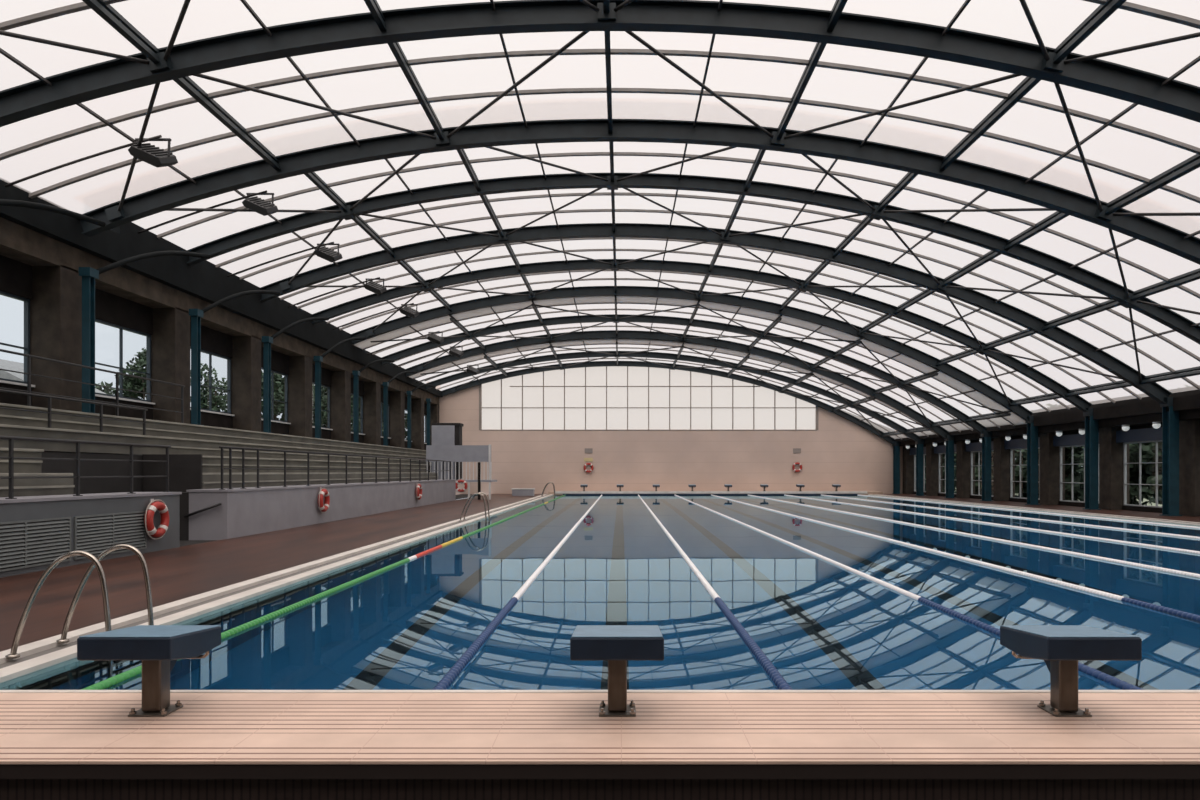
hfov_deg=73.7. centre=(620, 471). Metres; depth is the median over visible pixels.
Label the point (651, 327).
ceiling
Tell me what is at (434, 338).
floodlight
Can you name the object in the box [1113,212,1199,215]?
rod
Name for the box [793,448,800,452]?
sign plate
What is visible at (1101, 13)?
beam
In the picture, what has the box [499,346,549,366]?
rod
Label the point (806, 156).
rod
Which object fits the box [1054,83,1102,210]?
rod
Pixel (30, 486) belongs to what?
tier
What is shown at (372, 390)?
pillar
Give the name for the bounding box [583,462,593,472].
life ring
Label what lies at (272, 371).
window
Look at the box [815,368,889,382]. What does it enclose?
rod
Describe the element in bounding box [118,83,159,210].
rod
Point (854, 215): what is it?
rod
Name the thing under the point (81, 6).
ceiling
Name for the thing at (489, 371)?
rod
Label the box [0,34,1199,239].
ceiling
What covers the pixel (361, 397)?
window
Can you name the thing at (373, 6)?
beam
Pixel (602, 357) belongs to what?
rod
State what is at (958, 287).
rod
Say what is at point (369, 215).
rod
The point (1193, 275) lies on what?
beam
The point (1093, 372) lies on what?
rod
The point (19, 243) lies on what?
beam
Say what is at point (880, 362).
rod
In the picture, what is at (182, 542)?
floor
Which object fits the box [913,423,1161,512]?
wall
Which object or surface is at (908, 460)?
pillar
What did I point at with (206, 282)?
wall
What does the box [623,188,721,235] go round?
rod
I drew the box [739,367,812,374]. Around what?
rod
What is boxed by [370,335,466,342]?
rod
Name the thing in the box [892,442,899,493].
steel column
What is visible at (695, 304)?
rod
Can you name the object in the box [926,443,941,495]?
pillar
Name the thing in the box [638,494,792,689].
lane rope
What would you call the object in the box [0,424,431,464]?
tier
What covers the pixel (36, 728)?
deck
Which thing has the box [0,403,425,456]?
tier
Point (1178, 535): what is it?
lane rope
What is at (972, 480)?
window
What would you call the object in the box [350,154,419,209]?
rod
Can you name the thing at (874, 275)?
ceiling
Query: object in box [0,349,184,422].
guard railing
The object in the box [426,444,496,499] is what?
platform
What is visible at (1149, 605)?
lane rope
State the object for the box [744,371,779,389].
rod
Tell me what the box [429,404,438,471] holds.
pillar
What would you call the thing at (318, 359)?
steel column
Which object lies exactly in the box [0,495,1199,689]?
pool water
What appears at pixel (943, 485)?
shrub
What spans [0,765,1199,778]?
trim
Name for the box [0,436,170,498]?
guard railing
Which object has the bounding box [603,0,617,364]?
beam
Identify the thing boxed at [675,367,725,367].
rod
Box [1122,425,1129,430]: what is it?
round lamp
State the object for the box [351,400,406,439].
tree
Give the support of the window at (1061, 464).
in the wall at (1077, 504)
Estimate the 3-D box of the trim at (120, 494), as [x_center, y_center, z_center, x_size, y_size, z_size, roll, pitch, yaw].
[-9.555,0.435,5.790,0.970,0.050,21.460,0,0,0]
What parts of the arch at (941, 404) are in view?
gusset plate, gusset plate, gusset plate, gusset plate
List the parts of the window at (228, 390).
sill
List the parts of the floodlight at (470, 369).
support rail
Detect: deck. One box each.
[0,494,541,651]
[0,693,1199,764]
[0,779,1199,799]
[548,491,882,494]
[883,494,1199,523]
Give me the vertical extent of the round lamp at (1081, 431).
0.240 m
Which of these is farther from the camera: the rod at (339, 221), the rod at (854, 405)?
the rod at (854, 405)
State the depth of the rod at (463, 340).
44.88 m
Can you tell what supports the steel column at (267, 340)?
on the tier at (7, 416)
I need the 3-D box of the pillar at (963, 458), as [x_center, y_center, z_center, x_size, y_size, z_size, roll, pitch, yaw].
[20.375,-0.220,47.310,0.750,3.600,0.840,0,0,0]
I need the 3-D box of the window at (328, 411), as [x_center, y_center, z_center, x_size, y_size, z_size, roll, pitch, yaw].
[-13.610,-2.960,35.435,0.260,2.020,3.950,0,0,0]
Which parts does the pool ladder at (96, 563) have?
rail, rail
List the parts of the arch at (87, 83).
gusset plate, gusset plate, gusset plate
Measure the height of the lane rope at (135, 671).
0.166 m
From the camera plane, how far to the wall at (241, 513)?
22.10 m
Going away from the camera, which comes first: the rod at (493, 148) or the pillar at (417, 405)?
the rod at (493, 148)
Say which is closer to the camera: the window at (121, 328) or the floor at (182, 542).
the floor at (182, 542)
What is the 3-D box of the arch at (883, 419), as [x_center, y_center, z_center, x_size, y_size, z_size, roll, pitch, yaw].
[3.273,-4.917,52.060,32.333,5.894,0.400,0,0,0]
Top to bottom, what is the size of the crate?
0.480 m
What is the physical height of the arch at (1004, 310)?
6.361 m
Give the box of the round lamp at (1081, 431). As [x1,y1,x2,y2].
[1079,429,1084,434]
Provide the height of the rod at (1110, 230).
1.196 m
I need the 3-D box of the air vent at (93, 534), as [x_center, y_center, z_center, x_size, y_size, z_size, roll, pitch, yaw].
[-9.083,1.100,14.300,0.034,0.720,2.000,0,0,0]
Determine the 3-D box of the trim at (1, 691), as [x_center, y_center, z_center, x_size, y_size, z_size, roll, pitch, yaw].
[5.650,1.496,4.803,29.500,0.368,0.045,0,0,0]
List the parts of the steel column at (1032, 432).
head plate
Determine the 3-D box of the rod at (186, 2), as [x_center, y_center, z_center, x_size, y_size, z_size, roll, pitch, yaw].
[-6.111,-7.471,11.685,0.062,0.730,6.137,0,0,-39]
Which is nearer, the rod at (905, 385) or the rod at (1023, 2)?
the rod at (1023, 2)
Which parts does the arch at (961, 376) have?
gusset plate, gusset plate, gusset plate, gusset plate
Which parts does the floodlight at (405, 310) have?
support rail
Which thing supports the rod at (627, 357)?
attached to the arch at (818, 403)
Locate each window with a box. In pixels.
[0,291,34,386]
[95,319,154,404]
[190,346,234,415]
[261,367,290,423]
[312,382,332,429]
[351,393,364,434]
[381,402,390,438]
[424,415,426,443]
[479,366,817,429]
[914,454,925,491]
[939,452,955,493]
[971,450,992,496]
[1010,448,1039,499]
[1060,445,1084,502]
[1123,440,1161,507]
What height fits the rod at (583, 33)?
0.292 m
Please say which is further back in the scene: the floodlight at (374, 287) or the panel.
the panel
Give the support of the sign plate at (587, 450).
attached to the wall at (842, 452)
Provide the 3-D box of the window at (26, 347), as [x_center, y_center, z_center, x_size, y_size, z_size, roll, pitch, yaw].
[-13.610,-2.960,16.435,0.260,2.020,3.950,0,0,0]
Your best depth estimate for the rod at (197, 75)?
16.15 m
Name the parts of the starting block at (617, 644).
post, plate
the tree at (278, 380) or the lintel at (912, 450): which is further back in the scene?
the tree at (278, 380)
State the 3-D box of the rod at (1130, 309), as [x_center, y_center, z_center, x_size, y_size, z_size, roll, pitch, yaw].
[16.675,-4.120,25.935,0.062,1.969,5.887,0,0,36]
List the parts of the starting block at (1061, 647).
post, plate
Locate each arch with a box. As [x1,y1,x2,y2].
[0,0,1199,126]
[80,119,1199,264]
[187,173,1199,344]
[260,223,1172,403]
[312,259,1092,411]
[351,286,1033,420]
[381,314,986,433]
[405,330,949,438]
[426,351,919,440]
[441,361,894,443]
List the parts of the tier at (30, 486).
seat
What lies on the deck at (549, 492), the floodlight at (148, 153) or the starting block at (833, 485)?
the starting block at (833, 485)
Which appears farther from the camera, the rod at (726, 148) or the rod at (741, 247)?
the rod at (741, 247)
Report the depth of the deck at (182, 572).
12.72 m
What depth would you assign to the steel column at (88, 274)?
18.86 m
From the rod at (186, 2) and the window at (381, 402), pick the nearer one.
the rod at (186, 2)
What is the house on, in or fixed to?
on the ground
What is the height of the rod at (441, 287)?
0.730 m
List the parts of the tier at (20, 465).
seat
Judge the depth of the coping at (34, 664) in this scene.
9.59 m
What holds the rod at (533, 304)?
attached to the arch at (941, 404)
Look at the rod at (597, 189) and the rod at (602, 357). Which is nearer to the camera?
the rod at (597, 189)
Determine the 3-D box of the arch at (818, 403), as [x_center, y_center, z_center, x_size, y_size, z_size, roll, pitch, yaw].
[3.273,-4.917,56.690,32.333,5.894,0.400,0,0,0]
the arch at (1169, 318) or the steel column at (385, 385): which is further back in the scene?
the steel column at (385, 385)
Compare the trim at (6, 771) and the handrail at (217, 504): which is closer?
the trim at (6, 771)
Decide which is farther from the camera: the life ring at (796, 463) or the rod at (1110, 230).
the life ring at (796, 463)
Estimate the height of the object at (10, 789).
0.792 m
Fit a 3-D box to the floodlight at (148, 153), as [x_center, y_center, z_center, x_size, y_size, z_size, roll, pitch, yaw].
[-10.904,-6.355,16.415,3.380,1.081,0.539,0,0,0]
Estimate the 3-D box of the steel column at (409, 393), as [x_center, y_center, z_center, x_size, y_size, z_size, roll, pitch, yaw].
[-12.348,-3.466,49.504,0.344,4.211,4.746,0,0,4]
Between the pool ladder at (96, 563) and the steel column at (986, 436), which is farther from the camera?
the steel column at (986, 436)
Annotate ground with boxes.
[955,488,1161,505]
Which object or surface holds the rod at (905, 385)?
attached to the arch at (941, 404)
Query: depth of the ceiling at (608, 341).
48.51 m
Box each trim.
[0,178,121,262]
[0,492,181,502]
[0,495,546,668]
[0,690,1199,692]
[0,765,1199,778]
[186,479,455,491]
[350,345,407,382]
[406,377,442,396]
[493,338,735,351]
[554,491,866,493]
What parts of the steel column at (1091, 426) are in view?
head plate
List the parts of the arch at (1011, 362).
gusset plate, gusset plate, gusset plate, gusset plate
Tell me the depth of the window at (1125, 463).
31.66 m
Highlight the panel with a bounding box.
[563,494,858,494]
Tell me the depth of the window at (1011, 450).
41.87 m
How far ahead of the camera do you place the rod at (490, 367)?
48.96 m
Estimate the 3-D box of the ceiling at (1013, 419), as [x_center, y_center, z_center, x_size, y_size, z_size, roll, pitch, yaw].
[3.275,-5.320,40.185,32.350,6.120,4.750,0,0,0]
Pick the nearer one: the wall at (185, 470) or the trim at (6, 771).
the trim at (6, 771)
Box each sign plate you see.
[585,448,592,452]
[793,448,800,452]
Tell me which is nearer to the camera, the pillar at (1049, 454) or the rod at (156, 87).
the rod at (156, 87)
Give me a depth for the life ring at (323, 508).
24.07 m
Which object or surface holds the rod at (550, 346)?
attached to the arch at (883, 419)
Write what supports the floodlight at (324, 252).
attached to the ceiling at (1159, 335)
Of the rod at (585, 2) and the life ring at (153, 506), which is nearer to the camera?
the rod at (585, 2)
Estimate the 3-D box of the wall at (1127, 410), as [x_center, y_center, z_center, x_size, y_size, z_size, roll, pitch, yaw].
[20.100,-2.395,26.030,1.400,1.110,61.940,0,0,0]
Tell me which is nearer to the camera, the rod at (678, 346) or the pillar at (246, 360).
the pillar at (246, 360)
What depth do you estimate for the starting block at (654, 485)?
55.29 m
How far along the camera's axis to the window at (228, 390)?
27.03 m
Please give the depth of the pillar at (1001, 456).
42.14 m
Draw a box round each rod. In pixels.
[0,30,149,64]
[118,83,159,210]
[164,0,190,60]
[166,208,340,212]
[193,74,435,138]
[288,219,342,284]
[308,285,421,286]
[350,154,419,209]
[363,214,498,236]
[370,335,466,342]
[372,292,420,331]
[420,367,494,374]
[422,340,463,366]
[428,245,491,285]
[438,287,529,295]
[447,31,588,137]
[455,371,489,389]
[471,304,532,334]
[480,336,547,338]
[486,147,607,181]
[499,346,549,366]
[506,188,601,235]
[508,367,559,367]
[521,242,611,264]
[533,304,613,318]
[535,269,605,295]
[550,346,614,354]
[552,322,606,337]
[564,357,606,366]
[578,0,598,11]
[614,0,633,11]
[617,147,735,181]
[618,242,706,264]
[619,304,698,318]
[619,346,682,354]
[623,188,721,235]
[624,269,695,295]
[625,31,773,137]
[626,322,680,337]
[627,357,670,366]
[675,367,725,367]
[683,346,735,366]
[686,336,751,338]
[699,304,760,334]
[702,287,791,295]
[729,214,861,236]
[737,245,801,285]
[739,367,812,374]
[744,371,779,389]
[766,335,860,341]
[769,340,810,366]
[784,74,1021,138]
[784,391,842,403]
[802,154,874,209]
[808,285,919,286]
[810,292,858,331]
[813,374,850,403]
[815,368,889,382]
[854,405,925,426]
[855,409,881,435]
[860,342,900,383]
[864,333,970,348]
[882,219,939,284]
[884,208,1054,212]
[905,385,1009,414]
[905,390,931,425]
[947,286,1112,299]
[947,296,981,347]
[985,355,1009,404]
[988,350,1120,378]
[1019,0,1049,60]
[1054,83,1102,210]
[1064,32,1199,64]
[1109,229,1128,297]
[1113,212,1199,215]
[1129,308,1141,381]
[1137,300,1199,314]
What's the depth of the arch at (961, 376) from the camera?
37.80 m
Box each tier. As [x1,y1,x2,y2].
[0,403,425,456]
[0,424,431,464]
[0,448,43,472]
[0,473,74,496]
[202,456,426,472]
[202,472,437,488]
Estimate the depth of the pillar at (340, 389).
37.41 m
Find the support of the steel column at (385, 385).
on the tier at (7, 416)
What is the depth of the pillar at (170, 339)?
23.16 m
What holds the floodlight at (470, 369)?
attached to the ceiling at (608, 341)
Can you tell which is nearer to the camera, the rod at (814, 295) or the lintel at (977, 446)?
the rod at (814, 295)
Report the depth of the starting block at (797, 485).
55.29 m
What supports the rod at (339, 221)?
attached to the arch at (1169, 318)
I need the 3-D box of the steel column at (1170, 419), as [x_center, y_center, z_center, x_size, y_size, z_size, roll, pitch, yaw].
[19.450,-0.543,28.310,0.480,4.186,0.480,0,0,0]
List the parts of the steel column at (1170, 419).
head plate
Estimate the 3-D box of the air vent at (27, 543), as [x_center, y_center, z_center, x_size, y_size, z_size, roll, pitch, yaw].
[-9.083,1.100,12.200,0.034,0.720,2.000,0,0,0]
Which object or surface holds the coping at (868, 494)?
on the floor
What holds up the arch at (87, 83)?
on the steel column
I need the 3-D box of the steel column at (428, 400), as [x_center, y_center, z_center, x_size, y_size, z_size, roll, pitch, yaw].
[-12.520,-3.070,52.070,0.320,3.420,0.340,0,0,0]
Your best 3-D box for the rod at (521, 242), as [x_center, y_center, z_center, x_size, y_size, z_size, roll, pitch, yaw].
[-2.212,-8.430,30.685,0.062,0.292,6.164,0,0,40]
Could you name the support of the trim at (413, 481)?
on the wall at (241, 513)
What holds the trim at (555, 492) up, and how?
attached to the deck at (549, 492)
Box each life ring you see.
[144,499,169,539]
[318,487,329,512]
[416,483,421,499]
[456,479,467,492]
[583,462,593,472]
[792,462,802,472]
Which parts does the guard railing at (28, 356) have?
post, rail, rail, rail, post, post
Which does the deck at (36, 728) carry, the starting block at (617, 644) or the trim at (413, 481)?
the starting block at (617, 644)
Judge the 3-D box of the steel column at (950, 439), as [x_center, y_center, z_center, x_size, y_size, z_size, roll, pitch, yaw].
[19.450,-0.317,47.310,0.480,3.735,0.480,0,0,0]
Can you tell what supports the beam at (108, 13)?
attached to the ceiling
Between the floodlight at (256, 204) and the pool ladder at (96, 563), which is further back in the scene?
the floodlight at (256, 204)
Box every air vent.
[0,517,70,571]
[74,511,146,559]
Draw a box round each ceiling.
[0,0,1199,86]
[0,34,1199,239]
[157,144,1199,326]
[216,190,1199,389]
[280,237,1141,402]
[327,269,1069,411]
[353,296,1026,427]
[391,323,972,431]
[409,339,938,436]
[437,358,910,439]
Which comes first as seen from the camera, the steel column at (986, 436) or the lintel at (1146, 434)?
the lintel at (1146, 434)
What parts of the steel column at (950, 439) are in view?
head plate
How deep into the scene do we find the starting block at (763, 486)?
55.42 m
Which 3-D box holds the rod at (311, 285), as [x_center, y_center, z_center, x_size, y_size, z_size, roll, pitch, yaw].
[-9.936,-7.118,30.685,0.062,1.159,6.081,0,0,38]
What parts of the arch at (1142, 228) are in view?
gusset plate, gusset plate, gusset plate, gusset plate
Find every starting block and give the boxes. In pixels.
[77,625,220,716]
[570,625,663,716]
[580,484,587,490]
[617,484,623,490]
[653,484,659,490]
[688,484,695,490]
[724,484,731,490]
[760,484,767,490]
[796,484,804,490]
[832,484,840,490]
[1000,625,1141,716]
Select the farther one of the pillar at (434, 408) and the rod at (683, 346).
the pillar at (434, 408)
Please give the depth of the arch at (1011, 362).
33.05 m
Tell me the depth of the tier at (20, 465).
14.33 m
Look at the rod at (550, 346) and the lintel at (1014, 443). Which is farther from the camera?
the rod at (550, 346)
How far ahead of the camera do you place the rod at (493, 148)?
21.39 m
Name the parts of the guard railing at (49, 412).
post, rail, rail, post, post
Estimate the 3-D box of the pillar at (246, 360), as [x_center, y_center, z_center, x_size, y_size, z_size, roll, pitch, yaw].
[-13.325,-1.610,28.310,0.850,6.380,0.800,0,0,0]
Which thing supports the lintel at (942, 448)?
attached to the wall at (1077, 504)
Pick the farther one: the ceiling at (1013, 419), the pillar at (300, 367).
the ceiling at (1013, 419)
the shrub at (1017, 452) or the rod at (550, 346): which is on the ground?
the shrub at (1017, 452)
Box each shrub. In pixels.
[925,455,955,492]
[942,454,975,494]
[944,417,1016,495]
[1015,450,1038,498]
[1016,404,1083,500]
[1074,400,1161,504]
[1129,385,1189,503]
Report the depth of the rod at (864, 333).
35.37 m
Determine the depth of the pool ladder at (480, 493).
25.30 m
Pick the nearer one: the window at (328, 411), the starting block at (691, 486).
the window at (328, 411)
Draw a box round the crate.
[512,488,534,495]
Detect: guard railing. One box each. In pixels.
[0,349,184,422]
[0,389,147,434]
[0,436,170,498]
[219,446,450,489]
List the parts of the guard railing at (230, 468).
post, post, post, post, post, post, post, rail, rail, post, post, post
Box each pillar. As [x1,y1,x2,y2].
[30,265,81,411]
[146,308,189,423]
[231,335,260,431]
[284,355,311,437]
[327,371,350,441]
[360,381,380,444]
[389,391,404,447]
[411,398,423,449]
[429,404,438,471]
[903,446,913,493]
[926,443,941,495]
[956,441,974,497]
[993,437,1014,500]
[1040,433,1064,504]
[1099,427,1128,509]
[1179,419,1199,515]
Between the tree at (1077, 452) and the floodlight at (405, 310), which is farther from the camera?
the tree at (1077, 452)
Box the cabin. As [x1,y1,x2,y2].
[432,423,463,479]
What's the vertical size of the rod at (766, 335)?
1.165 m
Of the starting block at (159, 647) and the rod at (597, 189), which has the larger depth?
the rod at (597, 189)
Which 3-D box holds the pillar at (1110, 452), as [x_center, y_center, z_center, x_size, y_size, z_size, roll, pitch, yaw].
[20.375,-0.220,33.060,0.750,3.600,0.840,0,0,0]
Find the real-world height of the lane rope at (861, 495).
0.166 m
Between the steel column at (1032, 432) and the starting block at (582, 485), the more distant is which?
the starting block at (582, 485)
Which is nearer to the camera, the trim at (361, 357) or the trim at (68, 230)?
the trim at (68, 230)
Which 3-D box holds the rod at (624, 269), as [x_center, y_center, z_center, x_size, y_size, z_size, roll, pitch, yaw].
[1.712,-8.430,35.435,0.062,0.292,6.164,0,0,40]
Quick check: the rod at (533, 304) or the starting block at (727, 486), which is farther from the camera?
the starting block at (727, 486)
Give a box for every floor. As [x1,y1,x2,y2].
[180,540,216,546]
[456,494,477,499]
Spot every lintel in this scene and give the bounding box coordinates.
[910,447,925,454]
[934,444,955,452]
[966,441,992,451]
[1004,437,1039,448]
[1053,434,1084,445]
[1116,427,1161,442]
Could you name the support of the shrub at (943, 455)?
on the ground
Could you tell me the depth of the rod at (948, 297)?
30.76 m
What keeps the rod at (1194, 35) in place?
attached to the arch at (87, 83)
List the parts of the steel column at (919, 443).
head plate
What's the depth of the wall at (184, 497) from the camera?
18.50 m
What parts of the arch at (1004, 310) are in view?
gusset plate, gusset plate, gusset plate, gusset plate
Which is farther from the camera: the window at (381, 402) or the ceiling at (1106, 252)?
the window at (381, 402)
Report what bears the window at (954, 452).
in the wall at (1077, 504)
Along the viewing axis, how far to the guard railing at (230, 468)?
23.67 m
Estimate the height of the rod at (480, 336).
0.733 m
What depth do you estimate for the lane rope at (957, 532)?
16.52 m
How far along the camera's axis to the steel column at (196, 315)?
23.48 m
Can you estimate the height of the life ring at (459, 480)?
0.784 m
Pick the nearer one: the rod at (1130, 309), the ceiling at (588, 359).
the rod at (1130, 309)
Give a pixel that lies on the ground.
(1153, 504)
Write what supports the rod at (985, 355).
attached to the arch at (1011, 362)
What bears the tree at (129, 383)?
on the ground
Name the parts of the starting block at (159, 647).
plate, post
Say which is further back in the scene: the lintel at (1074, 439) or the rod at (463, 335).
the rod at (463, 335)
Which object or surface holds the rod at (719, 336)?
attached to the arch at (941, 404)
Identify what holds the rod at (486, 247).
attached to the arch at (1004, 310)
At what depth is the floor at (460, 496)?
52.12 m
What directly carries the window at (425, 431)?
in the wall at (15, 276)
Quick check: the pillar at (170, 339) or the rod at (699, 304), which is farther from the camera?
the rod at (699, 304)
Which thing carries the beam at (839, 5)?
attached to the ceiling
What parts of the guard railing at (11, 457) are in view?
post, post, rail, rail, rail, post, post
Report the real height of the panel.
0.380 m
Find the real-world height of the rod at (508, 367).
0.692 m
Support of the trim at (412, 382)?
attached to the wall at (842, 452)
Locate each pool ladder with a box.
[5,544,153,661]
[459,492,489,521]
[541,482,554,496]
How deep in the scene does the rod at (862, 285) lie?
30.32 m
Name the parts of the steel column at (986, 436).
head plate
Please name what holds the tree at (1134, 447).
on the ground
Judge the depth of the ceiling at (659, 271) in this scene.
34.73 m
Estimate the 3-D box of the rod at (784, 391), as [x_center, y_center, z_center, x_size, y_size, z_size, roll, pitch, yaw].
[13.188,-5.071,54.385,0.062,1.490,5.938,0,0,-38]
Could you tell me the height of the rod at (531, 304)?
0.733 m
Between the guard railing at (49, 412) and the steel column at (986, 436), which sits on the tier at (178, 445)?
the guard railing at (49, 412)
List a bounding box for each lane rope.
[81,494,565,689]
[432,495,601,689]
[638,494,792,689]
[675,495,1143,689]
[711,494,1199,620]
[747,494,1199,577]
[787,495,1199,553]
[820,494,1199,538]
[861,495,1199,528]
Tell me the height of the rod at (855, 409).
1.868 m
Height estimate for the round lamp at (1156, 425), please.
0.240 m
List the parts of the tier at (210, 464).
seat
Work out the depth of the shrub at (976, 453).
52.78 m
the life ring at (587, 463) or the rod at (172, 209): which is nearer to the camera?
the rod at (172, 209)
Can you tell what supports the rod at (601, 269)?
attached to the arch at (1011, 362)
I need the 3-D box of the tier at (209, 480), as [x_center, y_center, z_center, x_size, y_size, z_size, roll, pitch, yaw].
[-10.373,0.250,31.550,0.695,0.460,24.700,0,0,0]
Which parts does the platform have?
parapet panel, leg, dark post, leg, corner post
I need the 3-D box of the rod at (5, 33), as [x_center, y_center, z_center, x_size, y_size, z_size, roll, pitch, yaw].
[-9.936,-6.598,11.685,0.062,1.159,6.081,0,0,38]
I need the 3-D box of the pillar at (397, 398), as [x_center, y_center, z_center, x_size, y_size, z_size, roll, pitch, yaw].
[-13.325,-1.610,47.310,0.850,6.380,0.800,0,0,0]
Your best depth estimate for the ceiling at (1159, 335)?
25.19 m
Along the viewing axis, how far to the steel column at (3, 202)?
17.04 m
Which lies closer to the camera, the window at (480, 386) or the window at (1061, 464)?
the window at (1061, 464)
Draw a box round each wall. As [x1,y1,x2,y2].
[0,255,426,471]
[0,494,179,577]
[42,452,141,493]
[110,222,354,359]
[142,454,201,491]
[179,492,188,539]
[189,480,455,539]
[427,382,902,496]
[894,385,1199,445]
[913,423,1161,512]
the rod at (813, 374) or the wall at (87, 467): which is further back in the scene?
the rod at (813, 374)
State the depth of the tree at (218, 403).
69.03 m
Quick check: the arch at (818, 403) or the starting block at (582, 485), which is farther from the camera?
the arch at (818, 403)
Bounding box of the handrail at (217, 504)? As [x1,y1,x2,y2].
[184,503,221,517]
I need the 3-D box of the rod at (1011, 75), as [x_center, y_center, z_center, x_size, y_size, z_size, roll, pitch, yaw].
[5.611,-7.471,16.435,0.062,0.730,6.137,0,0,-39]
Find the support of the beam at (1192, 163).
attached to the ceiling
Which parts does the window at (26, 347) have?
sill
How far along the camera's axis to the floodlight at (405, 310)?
35.33 m
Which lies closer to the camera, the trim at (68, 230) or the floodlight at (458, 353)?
the trim at (68, 230)
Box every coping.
[0,494,546,663]
[0,494,552,682]
[868,494,1199,525]
[874,494,1199,523]
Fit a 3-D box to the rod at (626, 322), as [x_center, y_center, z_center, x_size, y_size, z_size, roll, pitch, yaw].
[1.712,-8.019,44.935,0.062,0.294,6.163,0,0,40]
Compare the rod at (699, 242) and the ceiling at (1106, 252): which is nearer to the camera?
the ceiling at (1106, 252)
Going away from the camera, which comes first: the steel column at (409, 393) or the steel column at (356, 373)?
the steel column at (356, 373)
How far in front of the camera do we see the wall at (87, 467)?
17.58 m
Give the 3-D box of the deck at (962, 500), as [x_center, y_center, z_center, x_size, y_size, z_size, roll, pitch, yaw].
[19.110,1.715,26.030,3.380,0.330,61.940,0,0,0]
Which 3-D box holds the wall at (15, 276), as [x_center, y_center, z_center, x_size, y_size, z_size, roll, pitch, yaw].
[-13.675,-1.490,26.030,0.250,6.540,61.940,0,0,0]
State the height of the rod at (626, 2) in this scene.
0.292 m
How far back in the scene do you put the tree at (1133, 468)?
38.83 m
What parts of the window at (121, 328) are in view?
sill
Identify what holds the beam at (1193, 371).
attached to the ceiling
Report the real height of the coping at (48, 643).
0.445 m
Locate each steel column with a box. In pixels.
[0,199,105,226]
[79,251,209,413]
[189,290,279,424]
[262,317,328,432]
[313,337,365,438]
[352,359,394,442]
[382,371,416,445]
[406,384,435,448]
[426,398,430,444]
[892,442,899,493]
[915,439,924,495]
[944,435,954,497]
[980,431,991,500]
[1025,416,1039,504]
[1083,408,1100,509]
[1159,397,1181,515]
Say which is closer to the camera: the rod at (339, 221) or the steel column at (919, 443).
the rod at (339, 221)
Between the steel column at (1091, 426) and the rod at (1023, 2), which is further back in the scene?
the steel column at (1091, 426)
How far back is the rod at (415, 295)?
35.43 m
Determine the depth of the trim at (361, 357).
41.77 m
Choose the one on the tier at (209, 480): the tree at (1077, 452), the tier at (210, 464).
the tier at (210, 464)
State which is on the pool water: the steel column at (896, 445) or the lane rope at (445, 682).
the lane rope at (445, 682)
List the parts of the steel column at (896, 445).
head plate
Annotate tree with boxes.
[95,381,115,394]
[115,347,145,399]
[190,363,226,411]
[261,370,314,420]
[312,384,359,430]
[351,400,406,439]
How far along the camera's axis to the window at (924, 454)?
55.90 m
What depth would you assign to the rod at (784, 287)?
35.38 m
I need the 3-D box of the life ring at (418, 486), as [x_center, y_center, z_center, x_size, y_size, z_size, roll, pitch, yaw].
[-9.005,0.872,35.600,0.190,0.784,0.768,0,0,0]
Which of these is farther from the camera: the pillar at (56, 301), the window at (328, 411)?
the window at (328, 411)
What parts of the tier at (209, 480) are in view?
seat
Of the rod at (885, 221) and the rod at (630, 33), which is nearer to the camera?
the rod at (630, 33)
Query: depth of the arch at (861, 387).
47.31 m
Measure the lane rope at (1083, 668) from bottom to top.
0.166 m
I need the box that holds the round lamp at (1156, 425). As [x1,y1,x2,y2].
[1152,422,1160,428]
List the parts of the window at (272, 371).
sill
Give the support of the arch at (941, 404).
attached to the wall at (1127, 410)
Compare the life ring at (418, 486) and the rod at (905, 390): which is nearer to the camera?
the life ring at (418, 486)
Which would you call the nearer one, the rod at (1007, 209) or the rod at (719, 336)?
the rod at (1007, 209)
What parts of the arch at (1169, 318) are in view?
gusset plate, gusset plate, gusset plate, gusset plate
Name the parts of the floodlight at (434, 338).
support rail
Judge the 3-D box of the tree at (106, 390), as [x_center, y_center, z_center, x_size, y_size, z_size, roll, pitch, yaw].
[-47.958,-3.416,72.842,7.333,10.704,7.583,0,0,6]
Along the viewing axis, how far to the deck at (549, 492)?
55.00 m
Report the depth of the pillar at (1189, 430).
28.14 m
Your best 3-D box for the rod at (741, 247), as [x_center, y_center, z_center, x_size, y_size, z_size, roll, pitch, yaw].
[5.611,-7.991,30.685,0.062,0.730,6.137,0,0,39]
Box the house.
[0,359,105,393]
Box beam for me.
[0,217,438,404]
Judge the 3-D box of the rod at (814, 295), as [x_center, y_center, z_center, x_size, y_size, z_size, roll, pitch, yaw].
[9.436,-7.118,35.435,0.062,1.159,6.081,0,0,38]
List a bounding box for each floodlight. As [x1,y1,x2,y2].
[4,135,177,186]
[138,190,278,233]
[227,242,342,277]
[288,277,386,307]
[333,303,418,329]
[367,331,443,354]
[394,345,463,366]
[416,364,479,382]
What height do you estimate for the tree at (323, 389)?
14.644 m
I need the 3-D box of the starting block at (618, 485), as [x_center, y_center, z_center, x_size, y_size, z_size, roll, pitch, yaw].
[-0.060,1.104,55.500,0.484,0.472,0.530,0,0,0]

